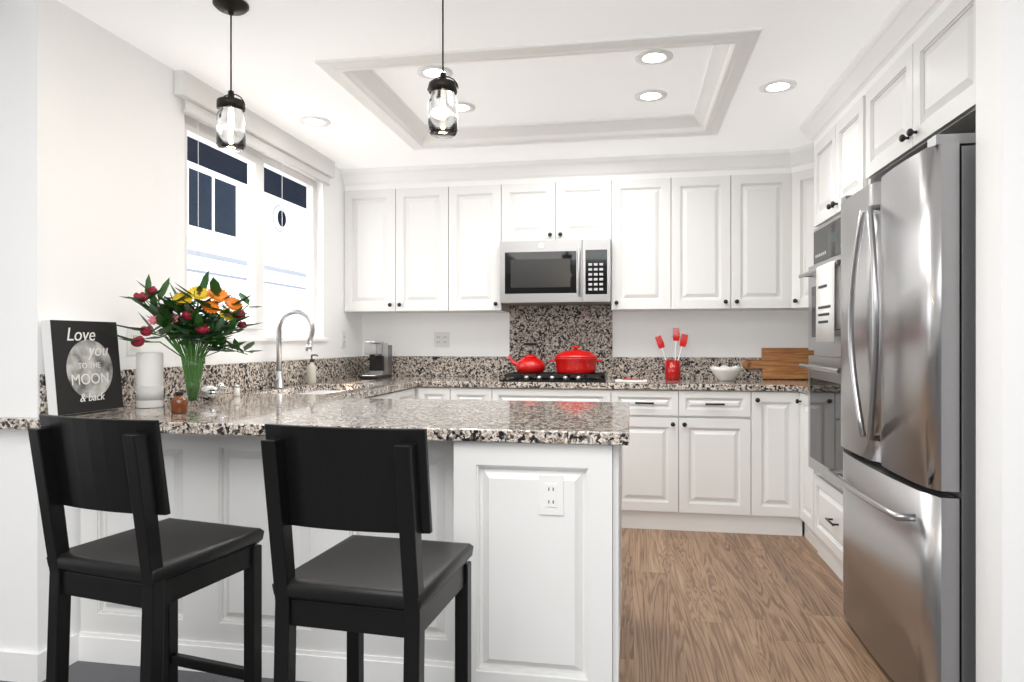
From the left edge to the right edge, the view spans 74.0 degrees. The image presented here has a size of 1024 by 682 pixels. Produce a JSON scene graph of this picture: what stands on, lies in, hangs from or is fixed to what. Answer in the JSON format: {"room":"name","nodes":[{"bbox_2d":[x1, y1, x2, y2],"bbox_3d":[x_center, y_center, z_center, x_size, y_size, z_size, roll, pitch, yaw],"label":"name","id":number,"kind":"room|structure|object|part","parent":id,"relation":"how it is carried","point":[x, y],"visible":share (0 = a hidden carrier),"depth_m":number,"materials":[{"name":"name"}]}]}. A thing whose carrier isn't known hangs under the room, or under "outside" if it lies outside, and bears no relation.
{"room":"kitchen","nodes":[
{"label":"kitchen","id":0,"kind":"room"},
{"bbox_2d":[0,0,7,649],"bbox_3d":[-2.579,-0.170,2.577,1.680,2.700,0.120,0,0,10],"label":"wall","id":1,"kind":"structure","parent":0,"point":[3,3],"depth_m":2.38,"materials":[{"name":"white paint"}]},
{"bbox_2d":[0,661,305,681],"bbox_3d":[-0.387,1.210,-0.362,7.000,0.060,5.255,0,0,10],"label":"floor","id":2,"kind":"structure","parent":0,"point":[82,671],"depth_m":2.40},
{"bbox_2d":[28,414,263,681],"bbox_3d":[-0.953,0.682,1.814,0.382,0.995,0.435,0,0,20],"label":"stool","id":3,"kind":"object","parent":2,"relation":"on","point":[152,567],"visible":1,"depth_m":1.68,"materials":[{"name":"black wood"}]},
{"bbox_2d":[261,423,473,681],"bbox_3d":[-0.327,0.682,1.645,0.382,0.995,0.435,0,0,14],"label":"stool","id":4,"kind":"object","parent":2,"relation":"on","point":[409,584],"visible":1,"depth_m":1.49,"materials":[{"name":"black wood"}]},
{"bbox_2d":[8,0,362,652],"bbox_3d":[-1.455,-0.170,3.798,0.120,2.700,2.910,0,0,10],"label":"wall","id":5,"kind":"structure","parent":0,"point":[92,170],"depth_m":2.55,"materials":[{"name":"white paint"}]},
{"bbox_2d":[127,327,139,354],"bbox_3d":[-1.560,0.000,2.807,0.008,0.116,0.072,0,0,10],"label":"light switch","id":6,"kind":"object","parent":5,"relation":"attached to","point":[132,349],"visible":0.56,"depth_m":2.79,"materials":[{"name":"white plastic"}]},
{"bbox_2d":[185,115,315,337],"bbox_3d":[-1.454,-0.545,3.854,0.062,1.050,1.446,0,0,10],"label":"window","id":7,"kind":"structure","parent":5,"relation":"in","point":[256,162],"depth_m":3.83,"materials":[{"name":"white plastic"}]},
{"bbox_2d":[174,70,334,304],"bbox_3d":[-1.361,-0.713,3.838,0.048,1.010,1.600,0,0,10],"label":"window blind","id":8,"kind":"object","parent":7,"relation":"attached to","point":[198,96],"visible":0.73,"depth_m":3.69,"materials":[{"name":"white fabric"}]},
{"bbox_3d":[-1.411,-0.629,3.590,0.012,0.842,0.797,0,0,10],"label":"cord","id":9,"kind":"part","parent":8,"relation":"part of","materials":[{"name":"white plastic"}]},
{"bbox_2d":[180,337,327,340],"bbox_3d":[-1.399,-0.010,3.844,0.075,0.024,1.500,0,0,10],"label":"window sill","id":10,"kind":"structure","parent":5,"relation":"attached to","point":[274,339],"depth_m":3.85,"materials":[{"name":"white wood"}]},
{"bbox_2d":[341,331,345,347],"bbox_3d":[-1.204,-0.010,4.866,0.008,0.116,0.072,0,0,10],"label":"electrical outlet","id":11,"kind":"object","parent":5,"relation":"attached to","point":[343,339],"visible":1,"depth_m":4.85,"materials":[{"name":"white plastic"}]},
{"bbox_2d":[341,0,952,190],"bbox_3d":[0.232,-1.149,3.393,3.335,0.141,2.472,0,0,10],"label":"crown molding","id":12,"kind":"structure","parent":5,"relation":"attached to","point":[903,27],"depth_m":4.42,"materials":[{"name":"white wood"}]},
{"bbox_2d":[57,0,899,168],"bbox_3d":[-0.143,-1.370,1.050,7.000,0.300,8.120,0,0,10],"label":"ceiling","id":13,"kind":"structure","parent":0,"point":[282,80],"depth_m":3.01,"materials":[{"name":"white paint"}]},
{"bbox_2d":[212,0,248,151],"bbox_3d":[-1.016,-0.957,2.459,0.124,0.524,0.124,0,0,10],"label":"pendant light","id":14,"kind":"object","parent":13,"relation":"hanging from","point":[230,126],"visible":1,"depth_m":2.43,"materials":[{"name":"clear glass"}]},
{"bbox_2d":[299,116,330,126],"bbox_3d":[-1.094,-1.216,3.771,0.170,0.008,0.170,0,0,10],"label":"recessed light","id":15,"kind":"object","parent":13,"relation":"in","point":[314,121],"visible":1,"depth_m":3.77,"materials":[{"name":"white"}]},
{"bbox_2d":[338,80,430,146],"bbox_3d":[-0.666,-1.246,3.626,0.152,0.091,1.020,0,0,10],"label":"trim","id":16,"kind":"structure","parent":13,"relation":"attached to","point":[363,83],"depth_m":3.64,"materials":[{"name":"white"}]},
{"bbox_2d":[417,65,452,79],"bbox_3d":[-0.370,-1.286,3.261,0.170,0.008,0.170,0,0,10],"label":"recessed light","id":17,"kind":"object","parent":13,"relation":"in","point":[431,72],"visible":0.79,"depth_m":3.24,"materials":[{"name":"white"}]},
{"bbox_2d":[427,0,458,138],"bbox_3d":[-0.233,-0.957,2.293,0.124,0.524,0.124,0,0,10],"label":"pendant light","id":18,"kind":"object","parent":13,"relation":"hanging from","point":[442,110],"visible":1,"depth_m":2.25,"materials":[{"name":"clear glass"}]},
{"bbox_2d":[458,101,474,112],"bbox_3d":[-0.287,-1.286,3.744,0.170,0.008,0.170,0,0,10],"label":"recessed light","id":19,"kind":"object","parent":13,"relation":"in","point":[464,107],"visible":0.58,"depth_m":3.74,"materials":[{"name":"white glass"}]},
{"bbox_2d":[315,27,762,82],"bbox_3d":[0.071,-1.246,2.876,1.860,0.091,0.152,0,0,10],"label":"trim","id":20,"kind":"structure","parent":13,"relation":"attached to","point":[727,44],"depth_m":2.84,"materials":[{"name":"white"}]},
{"bbox_2d":[410,114,718,149],"bbox_3d":[0.276,-1.246,4.066,1.860,0.091,0.152,0,0,10],"label":"trim","id":21,"kind":"structure","parent":13,"relation":"attached to","point":[662,126],"depth_m":4.02,"materials":[{"name":"white wood"}]},
{"bbox_2d":[634,89,666,101],"bbox_3d":[0.728,-1.286,3.568,0.170,0.008,0.170,0,0,10],"label":"recessed light","id":22,"kind":"object","parent":13,"relation":"in","point":[651,95],"visible":1,"depth_m":3.56,"materials":[{"name":"white"}]},
{"bbox_2d":[635,49,672,64],"bbox_3d":[0.645,-1.286,3.085,0.170,0.008,0.170,0,0,10],"label":"recessed light","id":23,"kind":"object","parent":13,"relation":"in","point":[654,57],"visible":1,"depth_m":3.08,"materials":[{"name":"white"}]},
{"bbox_2d":[691,55,751,130],"bbox_3d":[1.017,-1.246,3.336,0.152,0.091,1.020,0,0,10],"label":"trim","id":24,"kind":"structure","parent":13,"relation":"attached to","point":[722,78],"depth_m":3.34,"materials":[{"name":"white paint"}]},
{"bbox_2d":[759,79,796,92],"bbox_3d":[1.272,-1.216,3.251,0.170,0.008,0.170,0,0,10],"label":"recessed light","id":25,"kind":"object","parent":13,"relation":"in","point":[779,86],"visible":1,"depth_m":3.24,"materials":[{"name":"white glass"}]},
{"bbox_2d":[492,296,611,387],"bbox_3d":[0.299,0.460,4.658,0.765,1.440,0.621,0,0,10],"label":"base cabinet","id":26,"kind":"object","parent":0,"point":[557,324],"depth_m":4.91,"materials":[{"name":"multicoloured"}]},
{"bbox_2d":[363,310,807,357],"bbox_3d":[0.670,-0.170,4.968,3.910,2.700,0.120,0,0,10],"label":"wall","id":27,"kind":"structure","parent":0,"point":[747,334],"depth_m":4.86,"materials":[{"name":"white paint"}]},
{"bbox_2d":[434,332,448,346],"bbox_3d":[-0.528,-0.010,5.109,0.116,0.116,0.008,0,0,10],"label":"electrical outlet","id":28,"kind":"object","parent":27,"relation":"attached to","point":[441,339],"visible":1,"depth_m":5.11,"materials":[{"name":"white plastic"}]},
{"bbox_2d":[345,171,799,299],"bbox_3d":[0.607,-0.650,4.602,3.662,0.880,0.616,0,0,10],"label":"upper cabinets","id":29,"kind":"object","parent":27,"relation":"attached to","point":[733,235],"depth_m":4.54,"materials":[{"name":"white wood"}]},
{"bbox_2d":[499,238,612,305],"bbox_3d":[0.316,-0.468,4.736,0.744,0.415,0.446,0,0,10],"label":"microwave","id":30,"kind":"object","parent":29,"relation":"in","point":[532,271],"depth_m":4.56,"materials":[{"name":"silver metal"}]},
{"bbox_2d":[800,170,803,287],"bbox_3d":[1.911,-0.645,4.204,0.283,0.864,0.283,0,0,10],"label":"upper cabinet","id":31,"kind":"object","parent":27,"relation":"attached to","point":[801,172],"depth_m":4.31,"materials":[{"name":"white wood"}]},
{"bbox_2d":[619,520,893,681],"bbox_3d":[0.304,1.210,3.639,7.000,0.060,2.865,0,0,10],"label":"floor","id":32,"kind":"structure","parent":0,"point":[698,606],"depth_m":2.94,"materials":[{"name":"brown wood"}]},
{"bbox_2d":[452,404,491,681],"bbox_3d":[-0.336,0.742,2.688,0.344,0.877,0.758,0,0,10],"label":"base cabinet","id":33,"kind":"object","parent":32,"relation":"on","point":[471,423],"depth_m":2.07,"materials":[{"name":"white wood"}]},
{"bbox_2d":[452,384,491,403],"bbox_3d":[-0.216,0.742,4.744,0.280,0.877,0.616,0,0,10],"label":"base cabinet","id":34,"kind":"object","parent":32,"relation":"on","point":[461,393],"depth_m":4.43,"materials":[{"name":"white wood"}]},
{"bbox_2d":[492,384,611,531],"bbox_3d":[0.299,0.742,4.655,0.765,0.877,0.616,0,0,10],"label":"base cabinet","id":35,"kind":"object","parent":32,"relation":"on","point":[552,447],"depth_m":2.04,"materials":[{"name":"white wood"}]},
{"bbox_2d":[0,304,938,445],"bbox_3d":[0.262,0.021,3.479,3.972,0.563,2.956,0,0,10],"label":"countertop","id":36,"kind":"structure","parent":35,"relation":"on","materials":[{"name":"stone"}]},
{"bbox_2d":[41,320,123,415],"bbox_3d":[-1.574,0.095,2.505,0.069,0.337,0.310,0,0,10],"label":"sign","id":37,"kind":"object","parent":36,"relation":"on","point":[82,367],"visible":1,"depth_m":2.46,"materials":[{"name":"black wood"}]},
{"bbox_2d":[136,352,163,407],"bbox_3d":[-1.447,0.154,2.716,0.099,0.220,0.099,0,0,10],"label":"speaker","id":38,"kind":"object","parent":36,"relation":"on","point":[149,379],"visible":1,"depth_m":2.68},
{"bbox_2d":[171,392,187,413],"bbox_3d":[-1.215,0.225,2.483,0.056,0.079,0.056,0,0,10],"label":"bottle","id":39,"kind":"object","parent":36,"relation":"on","point":[179,402],"visible":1,"depth_m":2.46,"materials":[{"name":"brown glass"}]},
{"bbox_2d":[101,271,263,405],"bbox_3d":[-1.285,-0.014,2.723,0.462,0.556,0.469,0,0,10],"label":"flower bouquet","id":40,"kind":"object","parent":36,"relation":"on","point":[190,326],"visible":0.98,"depth_m":2.74,"materials":[{"name":"multicoloured"}]},
{"bbox_2d":[198,383,227,400],"bbox_3d":[-1.341,0.223,3.002,0.194,0.080,0.067,0,0,10],"label":"bird","id":41,"kind":"object","parent":36,"relation":"on","point":[212,393],"visible":0.88,"depth_m":2.98},
{"bbox_2d":[233,385,239,395],"bbox_3d":[-1.323,0.236,3.268,0.030,0.055,0.030,0,0,10],"label":"salt shaker","id":42,"kind":"object","parent":36,"relation":"on","point":[236,390],"visible":1,"depth_m":3.26,"materials":[{"name":"white ceramic"}]},
{"bbox_2d":[273,309,314,388],"bbox_3d":[-1.226,0.043,3.789,0.244,0.442,0.110,0,0,10],"label":"faucet","id":43,"kind":"object","parent":36,"relation":"on","point":[277,371],"depth_m":3.81,"materials":[{"name":"silver metal"}]},
{"bbox_2d":[307,354,317,383],"bbox_3d":[-1.230,0.173,4.201,0.071,0.182,0.056,0,0,10],"label":"soap dispenser","id":44,"kind":"object","parent":36,"relation":"on","point":[311,372],"visible":1,"depth_m":4.18,"materials":[{"name":"white"}]},
{"bbox_2d":[359,341,391,378],"bbox_3d":[-0.962,0.132,4.857,0.130,0.264,0.345,0,0,10],"label":"coffee machine","id":45,"kind":"object","parent":36,"relation":"on","point":[379,353],"visible":1,"depth_m":4.83,"materials":[{"name":"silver metal"}]},
{"bbox_2d":[499,371,607,382],"bbox_3d":[0.299,0.243,4.637,0.690,0.042,0.490,0,0,10],"label":"cooktop","id":46,"kind":"object","parent":36,"relation":"in","point":[598,377],"depth_m":4.45,"materials":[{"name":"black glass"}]},
{"bbox_2d":[508,343,544,372],"bbox_3d":[0.100,0.116,4.702,0.263,0.210,0.210,0,0,10],"label":"kettle","id":47,"kind":"object","parent":46,"relation":"on","point":[529,363],"visible":1,"depth_m":4.63,"materials":[{"name":"red metal"}]},
{"bbox_2d":[549,346,602,373],"bbox_3d":[0.435,0.126,4.634,0.366,0.190,0.214,0,0,10],"label":"pot","id":48,"kind":"object","parent":46,"relation":"on","point":[575,361],"visible":1,"depth_m":4.55,"materials":[{"name":"red ceramic"}]},
{"bbox_2d":[615,378,646,381],"bbox_3d":[0.767,0.252,4.383,0.200,0.023,0.074,0,0,10],"label":"spoon rest","id":49,"kind":"object","parent":36,"relation":"on","point":[629,380],"visible":1,"depth_m":4.36,"materials":[{"name":"white ceramic"}]},
{"bbox_2d":[655,328,687,379],"bbox_3d":[1.083,0.089,4.613,0.219,0.350,0.104,0,0,10],"label":"utensil crock","id":50,"kind":"object","parent":36,"relation":"on","point":[672,369],"visible":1,"depth_m":4.59,"materials":[{"name":"red ceramic"}]},
{"bbox_2d":[709,365,742,380],"bbox_3d":[1.417,0.214,4.505,0.210,0.099,0.210,0,0,10],"label":"bowl","id":51,"kind":"object","parent":36,"relation":"on","point":[723,373],"visible":1,"depth_m":4.44,"materials":[{"name":"white ceramic"}]},
{"bbox_2d":[742,348,813,379],"bbox_3d":[1.874,0.155,4.655,0.571,0.215,0.055,0,0,10],"label":"cutting board","id":52,"kind":"object","parent":36,"relation":"on","point":[778,363],"visible":0.79,"depth_m":4.65,"materials":[{"name":"brown wood"}]},
{"bbox_2d":[612,388,751,533],"bbox_3d":[1.092,0.742,4.518,0.845,0.877,0.616,0,0,10],"label":"base cabinet","id":53,"kind":"object","parent":32,"relation":"on","point":[682,457],"depth_m":4.21,"materials":[{"name":"white wood"}]},
{"bbox_2d":[752,388,791,535],"bbox_3d":[1.653,0.742,4.421,0.293,0.877,0.616,0,0,10],"label":"base cabinet","id":54,"kind":"object","parent":32,"relation":"on","point":[771,407],"depth_m":4.13,"materials":[{"name":"white wood"}]},
{"bbox_2d":[792,280,847,611],"bbox_3d":[1.876,0.460,3.335,0.741,1.440,0.730,0,0,10],"label":"base cabinet","id":55,"kind":"object","parent":32,"relation":"on","point":[819,402],"depth_m":3.46,"materials":[{"name":"white wood"}]},
{"bbox_2d":[815,259,841,342],"bbox_3d":[1.497,-0.182,3.222,0.035,0.374,0.300,0,0,10],"label":"towel","id":56,"kind":"object","parent":55,"relation":"hanging from","point":[828,275],"depth_m":3.16,"materials":[{"name":"white fabric"}]},
{"bbox_2d":[804,108,851,287],"bbox_3d":[1.902,0.045,3.323,0.674,2.270,0.825,0,0,10],"label":"tall cabinet","id":57,"kind":"object","parent":32,"relation":"on","point":[827,185],"depth_m":3.42,"materials":[{"name":"white wood"}]},
{"bbox_2d":[848,280,851,611],"bbox_3d":[1.906,0.460,3.332,0.682,1.440,0.810,0,0,10],"label":"base cabinet","id":58,"kind":"object","parent":32,"relation":"on","point":[849,281],"depth_m":2.74,"materials":[{"name":"white wood"}]},
{"bbox_2d":[825,0,975,681],"bbox_3d":[1.661,0.045,2.427,0.845,2.270,1.052,0,0,10],"label":"cabinet","id":59,"kind":"object","parent":32,"relation":"on","point":[908,236],"depth_m":2.19,"materials":[{"name":"white wood"}]},
{"bbox_2d":[852,128,959,681],"bbox_3d":[1.728,0.282,2.411,0.655,1.795,0.940,0,0,10],"label":"refrigerator","id":60,"kind":"object","parent":32,"relation":"on","point":[856,450],"depth_m":2.17,"materials":[{"name":"silver metal"}]},
{"bbox_2d":[852,0,975,681],"bbox_3d":[1.744,0.045,2.405,0.674,2.270,1.037,0,0,10],"label":"tall cabinet","id":61,"kind":"object","parent":32,"relation":"on","point":[929,91],"depth_m":2.15,"materials":[{"name":"white wood"}]},
{"bbox_2d":[976,0,1015,681],"bbox_3d":[1.320,-0.170,1.883,0.002,2.700,0.140,0,0,10],"label":"wall","id":62,"kind":"structure","parent":0,"point":[999,340],"depth_m":1.84,"materials":[{"name":"white paint"}]},
{"bbox_2d":[1016,0,1023,627],"bbox_3d":[2.282,-0.170,3.137,0.150,2.700,2.940,0,0,10],"label":"wall","id":63,"kind":"structure","parent":0,"point":[1019,3],"depth_m":1.81,"materials":[{"name":"white paint"}]},
{"bbox_3d":[-3.899,-0.170,0.222,0.120,2.700,5.210,0,0,10],"label":"wall","id":64,"kind":"structure","parent":0,"visible":0},
{"bbox_2d":[0,649,45,681],"bbox_3d":[-2.510,1.130,2.496,1.784,0.100,0.013,0,0,10],"label":"baseboard","id":65,"kind":"structure","parent":64,"relation":"attached to","point":[17,666],"depth_m":2.35,"materials":[{"name":"white wood"}]},
{"label":"outside","id":66,"kind":"structure","parent":0,"visible":0},
{"bbox_2d":[187,136,305,330],"bbox_3d":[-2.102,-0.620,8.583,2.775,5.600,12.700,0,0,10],"label":"window glass","id":67,"kind":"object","parent":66,"point":[295,195],"depth_m":7.94,"materials":[{"name":"clear glass"}]}
]}

